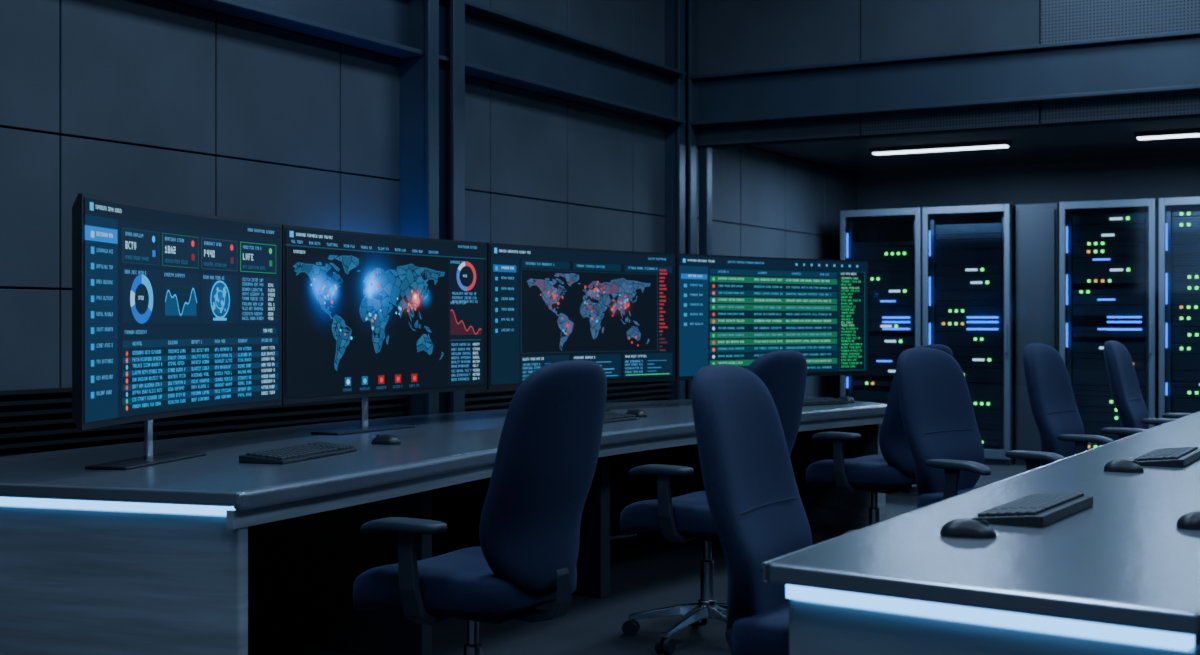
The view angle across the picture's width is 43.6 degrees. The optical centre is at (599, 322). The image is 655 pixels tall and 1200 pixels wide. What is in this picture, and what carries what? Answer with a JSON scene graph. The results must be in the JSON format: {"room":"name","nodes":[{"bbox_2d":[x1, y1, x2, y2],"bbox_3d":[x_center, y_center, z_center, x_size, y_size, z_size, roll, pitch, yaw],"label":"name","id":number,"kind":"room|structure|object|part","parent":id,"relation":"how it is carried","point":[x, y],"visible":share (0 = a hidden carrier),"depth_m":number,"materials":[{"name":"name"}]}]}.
{"room":"control room","nodes":[
{"label":"control room","id":0,"kind":"room"},
{"bbox_2d":[0,0,857,398],"bbox_3d":[-1.751,-1.050,7.256,0.200,4.500,17.300,0,0,30],"label":"wall","id":1,"kind":"structure","parent":0,"point":[168,104],"depth_m":7.38,"materials":[{"name":"black"}]},
{"bbox_2d":[0,381,672,456],"bbox_3d":[-2.155,0.683,6.249,0.090,0.834,10.750,0,0,30],"label":"trim","id":2,"kind":"structure","parent":1,"relation":"attached to","point":[31,420],"depth_m":6.76,"materials":[{"name":"black"}]},
{"bbox_2d":[173,0,685,124],"bbox_3d":[-2.601,-1.998,5.381,0.170,1.095,12.800,0,0,30],"label":"beam","id":3,"kind":"structure","parent":1,"relation":"attached to","point":[500,47],"depth_m":9.04,"materials":[{"name":"metal"}]},
{"bbox_2d":[248,464,1026,654],"bbox_3d":[2.338,1.275,4.939,9.600,0.150,17.300,0,0,30],"label":"floor","id":4,"kind":"structure","parent":0,"point":[646,573],"depth_m":6.05,"materials":[{"name":"carpet"}]},
{"bbox_2d":[400,0,464,415],"bbox_3d":[-0.929,-1.050,8.296,0.206,4.500,0.344,0,0,30],"label":"steel column","id":5,"kind":"structure","parent":4,"relation":"on","point":[432,92],"depth_m":8.18,"materials":[{"name":"grey metal"}]},
{"bbox_2d":[0,396,886,654],"bbox_3d":[-0.249,0.825,6.729,1.743,0.750,6.031,0,0,30],"label":"console desk","id":6,"kind":"object","parent":4,"relation":"on","point":[212,552],"visible":0.6,"depth_m":4.84,"materials":[{"name":"metal"}]},
{"bbox_3d":[-1.597,0.858,4.253,1.339,0.684,0.050,0,0,18],"label":"panel","id":7,"kind":"part","parent":6,"relation":"part of","materials":[{"name":"metal"}]},
{"bbox_2d":[72,193,281,469],"bbox_3d":[-1.422,0.039,4.996,0.164,0.822,1.390,0,0,12],"label":"monitor","id":8,"kind":"object","parent":6,"relation":"on","point":[175,313],"visible":1,"depth_m":4.88,"materials":[{"name":"black"}]},
{"bbox_3d":[-1.464,0.225,4.863,0.015,0.434,0.040,0,0,12],"label":"stand post","id":9,"kind":"part","parent":8,"relation":"part of","materials":[{"name":"silver metal"}]},
{"bbox_2d":[239,441,356,463],"bbox_3d":[-1.006,0.433,5.041,0.160,0.032,0.520,0,0,18],"label":"keyboard","id":10,"kind":"object","parent":6,"relation":"on","point":[289,454],"visible":1,"depth_m":4.94,"materials":[{"name":"black plastic"}]},
{"bbox_2d":[282,225,486,434],"bbox_3d":[-0.932,0.039,6.342,0.166,0.822,1.439,0,0,28],"label":"monitor","id":11,"kind":"object","parent":6,"relation":"on","point":[365,315],"visible":1,"depth_m":6.27,"materials":[{"name":"black"}]},
{"bbox_3d":[-0.986,0.225,6.273,0.015,0.434,0.040,0,0,28],"label":"stand post","id":12,"kind":"part","parent":11,"relation":"part of","materials":[{"name":"silver metal"}]},
{"bbox_2d":[371,434,400,444],"bbox_3d":[-0.795,0.431,5.576,0.116,0.036,0.063,0,0,25],"label":"computer mouse","id":13,"kind":"object","parent":6,"relation":"on","point":[386,439],"visible":1,"depth_m":5.55,"materials":[{"name":"black plastic"}]},
{"bbox_2d":[487,243,675,410],"bbox_3d":[-0.118,0.039,7.534,0.166,0.822,1.406,0,0,41],"label":"monitor","id":14,"kind":"object","parent":6,"relation":"on","point":[614,310],"visible":0.94,"depth_m":7.50,"materials":[{"name":"black"}]},
{"bbox_3d":[-0.673,0.840,6.976,0.561,0.680,5.973,0,0,35],"label":"modesty panel","id":15,"kind":"part","parent":6,"relation":"part of","materials":[{"name":"black"}]},
{"bbox_2d":[604,412,637,422],"bbox_3d":[-0.008,0.433,6.843,0.160,0.032,0.460,0,0,32],"label":"keyboard","id":16,"kind":"object","parent":6,"relation":"on","point":[609,416],"visible":0.41,"depth_m":6.90,"materials":[{"name":"black plastic"}]},
{"bbox_2d":[625,409,646,416],"bbox_3d":[0.171,0.431,7.201,0.116,0.036,0.063,0,0,32],"label":"computer mouse","id":17,"kind":"object","parent":6,"relation":"on","point":[637,412],"visible":0.74,"depth_m":7.17,"materials":[{"name":"black plastic"}]},
{"bbox_2d":[676,253,868,380],"bbox_3d":[0.958,0.039,8.547,1.506,0.822,0.166,0,0,-38],"label":"monitor","id":18,"kind":"object","parent":6,"relation":"on","point":[731,310],"visible":0.92,"depth_m":8.50,"materials":[{"name":"black"}]},
{"bbox_2d":[803,397,847,405],"bbox_3d":[1.149,0.433,8.256,0.460,0.032,0.160,0,0,-36],"label":"keyboard","id":19,"kind":"object","parent":6,"relation":"on","point":[826,400],"visible":0.57,"depth_m":8.26,"materials":[{"name":"black plastic"}]},
{"bbox_3d":[1.403,0.850,8.809,0.050,0.700,0.964,0,0,-20],"label":"panel","id":20,"kind":"part","parent":6,"relation":"part of","materials":[{"name":"metal"}]},
{"bbox_2d":[838,396,854,402],"bbox_3d":[1.390,0.431,8.499,0.063,0.036,0.116,0,0,-40],"label":"computer mouse","id":21,"kind":"object","parent":6,"relation":"on","point":[848,399],"visible":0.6,"depth_m":8.46,"materials":[{"name":"black plastic"}]},
{"bbox_2d":[353,360,606,654],"bbox_3d":[-0.337,0.650,4.187,0.682,1.100,0.655,0,0,32],"label":"office chair","id":22,"kind":"object","parent":4,"relation":"on","point":[546,459],"visible":1,"depth_m":3.96,"materials":[{"name":"blue fabric"}]},
{"bbox_2d":[353,546,576,616],"bbox_3d":[-0.373,0.738,4.212,0.530,0.151,0.510,0,0,32],"label":"seat cushion","id":23,"kind":"object","parent":22,"relation":"on","point":[461,582],"depth_m":3.98,"materials":[{"name":"blue fabric"}]},
{"bbox_3d":[-0.129,0.415,4.062,0.196,0.629,0.466,0,0,32],"label":"backrest","id":24,"kind":"part","parent":22,"relation":"part of","materials":[{"name":"blue fabric"}]},
{"bbox_2d":[665,0,696,399],"bbox_3d":[0.596,-1.050,11.069,0.126,4.500,0.294,0,0,30],"label":"steel column","id":25,"kind":"structure","parent":4,"relation":"on","point":[680,15],"depth_m":10.96,"materials":[{"name":"grey metal"}]},
{"bbox_2d":[620,350,806,654],"bbox_3d":[0.424,0.650,5.673,0.682,1.100,0.655,0,0,37],"label":"office chair","id":26,"kind":"object","parent":4,"relation":"on","point":[687,517],"visible":0.5,"depth_m":5.51,"materials":[{"name":"blue fabric"}]},
{"bbox_2d":[620,491,717,535],"bbox_3d":[0.391,0.738,5.700,0.530,0.151,0.510,0,0,37],"label":"seat cushion","id":27,"kind":"object","parent":26,"relation":"on","point":[691,511],"depth_m":5.53,"materials":[{"name":"blue fabric"}]},
{"bbox_3d":[0.621,0.415,5.530,0.196,0.629,0.466,0,0,37],"label":"backrest","id":28,"kind":"part","parent":26,"relation":"part of","materials":[{"name":"blue fabric"}]},
{"bbox_2d":[691,364,855,654],"bbox_3d":[0.568,0.650,3.484,0.682,1.100,0.655,0,0,28],"label":"office chair","id":29,"kind":"object","parent":4,"relation":"on","point":[755,504],"visible":0.65,"depth_m":3.48,"materials":[{"name":"blue fabric"}]},
{"bbox_3d":[0.351,0.415,3.595,0.196,0.629,0.466,0,0,28],"label":"backrest","id":30,"kind":"part","parent":29,"relation":"part of","materials":[{"name":"blue fabric"}]},
{"bbox_2d":[732,601,788,654],"bbox_3d":[0.605,0.738,3.462,0.530,0.151,0.510,0,0,28],"label":"seat cushion","id":31,"kind":"object","parent":29,"relation":"on","point":[763,628],"depth_m":3.35,"materials":[{"name":"blue fabric"}]},
{"bbox_2d":[806,344,952,525],"bbox_3d":[1.352,0.650,7.293,0.655,1.100,0.682,0,0,-44],"label":"office chair","id":32,"kind":"object","parent":4,"relation":"on","point":[893,471],"visible":0.55,"depth_m":7.07,"materials":[{"name":"blue fabric"}]},
{"bbox_2d":[806,455,915,487],"bbox_3d":[1.323,0.738,7.325,0.510,0.151,0.530,0,0,-44],"label":"seat cushion","id":33,"kind":"object","parent":32,"relation":"on","point":[870,471],"depth_m":7.08,"materials":[{"name":"blue fabric"}]},
{"bbox_3d":[1.524,0.415,7.121,0.466,0.629,0.196,0,0,-44],"label":"backrest","id":34,"kind":"part","parent":32,"relation":"part of","materials":[{"name":"blue fabric"}]},
{"bbox_2d":[840,208,921,403],"bbox_3d":[2.702,0.100,13.606,0.730,2.200,1.060,0,0,30],"label":"rack","id":35,"kind":"object","parent":4,"relation":"on","point":[890,240],"visible":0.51,"depth_m":13.25,"materials":[{"name":"grey metal"}]},
{"bbox_2d":[922,204,1015,464],"bbox_3d":[3.363,0.100,13.231,0.750,2.200,1.060,0,0,30],"label":"rack","id":36,"kind":"object","parent":4,"relation":"on","point":[969,252],"visible":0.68,"depth_m":12.83,"materials":[{"name":"grey metal"}]},
{"bbox_2d":[762,411,1199,654],"bbox_3d":[2.308,0.825,5.523,0.828,0.750,6.914,0,0,30],"label":"console desk","id":37,"kind":"object","parent":4,"relation":"on","point":[1116,575],"visible":0.99,"depth_m":2.77,"materials":[{"name":"metal"}]},
{"bbox_2d":[940,518,995,537],"bbox_3d":[0.778,0.431,3.168,0.116,0.036,0.063,0,0,20],"label":"computer mouse","id":38,"kind":"object","parent":37,"relation":"on","point":[963,527],"visible":1,"depth_m":3.15,"materials":[{"name":"black plastic"}]},
{"bbox_3d":[0.664,0.858,2.616,0.746,0.684,0.160,0,0,30],"label":"panel","id":39,"kind":"part","parent":37,"relation":"part of","materials":[{"name":"metal"}]},
{"bbox_2d":[972,492,1092,526],"bbox_3d":[1.025,0.433,3.534,0.160,0.032,0.460,0,0,32],"label":"keyboard","id":40,"kind":"object","parent":37,"relation":"on","point":[1034,510],"visible":1,"depth_m":3.43,"materials":[{"name":"black plastic"}]},
{"bbox_2d":[1104,459,1143,471],"bbox_3d":[1.588,0.431,4.548,0.116,0.036,0.063,0,0,25],"label":"computer mouse","id":41,"kind":"object","parent":37,"relation":"on","point":[1118,465],"visible":1,"depth_m":4.53,"materials":[{"name":"black plastic"}]},
{"bbox_2d":[1134,447,1199,466],"bbox_3d":[1.857,0.433,4.901,0.160,0.032,0.460,0,0,30],"label":"keyboard","id":42,"kind":"object","parent":37,"relation":"on","point":[1180,456],"visible":0.99,"depth_m":4.75,"materials":[{"name":"black plastic"}]},
{"bbox_2d":[1176,511,1199,528],"bbox_3d":[1.326,0.431,3.294,0.116,0.036,0.063,0,0,-1],"label":"computer mouse","id":43,"kind":"object","parent":37,"relation":"on","point":[1191,520],"visible":1,"depth_m":3.27,"materials":[{"name":"black plastic"}]},
{"bbox_3d":[2.364,0.850,5.563,0.630,0.700,6.710,0,0,30],"label":"modesty panel","id":44,"kind":"part","parent":37,"relation":"part of","materials":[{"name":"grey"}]},
{"bbox_2d":[897,348,1064,508],"bbox_3d":[1.525,0.650,5.881,0.655,1.100,0.682,0,0,-43],"label":"office chair","id":45,"kind":"object","parent":4,"relation":"on","point":[942,433],"visible":0.54,"depth_m":5.99,"materials":[{"name":"blue fabric"}]},
{"bbox_3d":[1.357,0.415,6.056,0.466,0.629,0.196,0,0,-43],"label":"backrest","id":46,"kind":"part","parent":45,"relation":"part of","materials":[{"name":"blue fabric"}]},
{"bbox_2d":[917,486,982,508],"bbox_3d":[1.553,0.738,5.848,0.510,0.151,0.530,0,0,-43],"label":"seat cushion","id":47,"kind":"object","parent":45,"relation":"on","point":[929,495],"depth_m":5.88,"materials":[{"name":"blue fabric"}]},
{"bbox_2d":[1016,203,1058,465],"bbox_3d":[3.865,0.100,12.941,0.350,2.200,0.870,0,0,30],"label":"tall cabinet","id":48,"kind":"object","parent":4,"relation":"on","point":[1037,225],"visible":0.47,"depth_m":12.58,"materials":[{"name":"grey metal"}]},
{"bbox_2d":[1023,343,1145,466],"bbox_3d":[2.397,0.650,7.199,0.682,1.100,0.655,0,0,39],"label":"office chair","id":49,"kind":"object","parent":4,"relation":"on","point":[1054,409],"visible":0.4,"depth_m":7.27,"materials":[{"name":"blue fabric"}]},
{"bbox_3d":[2.206,0.415,7.349,0.196,0.629,0.466,0,0,39],"label":"backrest","id":50,"kind":"part","parent":49,"relation":"part of","materials":[{"name":"blue fabric"}]},
{"bbox_2d":[1059,198,1158,449],"bbox_3d":[4.372,0.100,12.659,0.750,2.200,1.060,0,0,30],"label":"rack","id":51,"kind":"object","parent":4,"relation":"on","point":[1109,249],"visible":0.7,"depth_m":12.33,"materials":[{"name":"grey metal"}]},
{"bbox_2d":[1104,341,1192,429],"bbox_3d":[3.182,0.650,8.384,0.682,1.100,0.655,0,0,32],"label":"office chair","id":52,"kind":"object","parent":4,"relation":"on","point":[1130,405],"visible":0.35,"depth_m":8.39,"materials":[{"name":"blue fabric"}]},
{"bbox_3d":[2.974,0.415,8.509,0.196,0.629,0.466,0,0,32],"label":"backrest","id":53,"kind":"part","parent":52,"relation":"part of","materials":[{"name":"blue fabric"}]},
{"bbox_2d":[1159,197,1199,418],"bbox_3d":[5.051,0.100,12.275,0.750,2.200,1.060,0,0,30],"label":"rack","id":54,"kind":"object","parent":4,"relation":"on","point":[1179,218],"visible":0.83,"depth_m":12.01,"materials":[{"name":"grey metal"}]},
{"bbox_2d":[697,0,1199,149],"bbox_3d":[4.684,-2.310,9.081,9.200,1.980,0.180,0,0,30],"label":"wall","id":55,"kind":"structure","parent":0,"point":[732,35],"depth_m":10.40,"materials":[{"name":"black"}]},
{"bbox_2d":[690,30,1199,127],"bbox_3d":[4.653,-1.643,8.903,9.080,0.365,0.160,0,0,30],"label":"beam","id":56,"kind":"structure","parent":55,"relation":"attached to","point":[1161,63],"depth_m":10.15,"materials":[{"name":"metal"}]},
{"bbox_2d":[750,118,1199,173],"bbox_3d":[5.665,-1.515,10.812,9.200,0.130,3.800,0,0,30],"label":"ceiling","id":57,"kind":"structure","parent":0,"point":[1112,141],"depth_m":12.46,"materials":[{"name":"black paint"}]},
{"bbox_2d":[869,140,1011,154],"bbox_3d":[2.765,-1.427,12.225,1.140,0.047,0.140,0,0,30],"label":"ceiling light","id":58,"kind":"object","parent":57,"relation":"attached to","point":[1000,143],"depth_m":12.16,"materials":[{"name":"white plastic"}]},
{"bbox_2d":[1134,128,1199,139],"bbox_3d":[4.592,-1.427,11.190,1.140,0.047,0.140,0,0,30],"label":"ceiling light","id":59,"kind":"object","parent":57,"relation":"attached to","point":[1182,133],"depth_m":11.31,"materials":[{"name":"white plastic"}]},
{"bbox_2d":[858,156,1199,209],"bbox_3d":[6.552,-0.125,12.379,9.200,2.650,0.200,0,0,30],"label":"wall","id":60,"kind":"structure","parent":0,"point":[1173,177],"depth_m":13.72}
]}

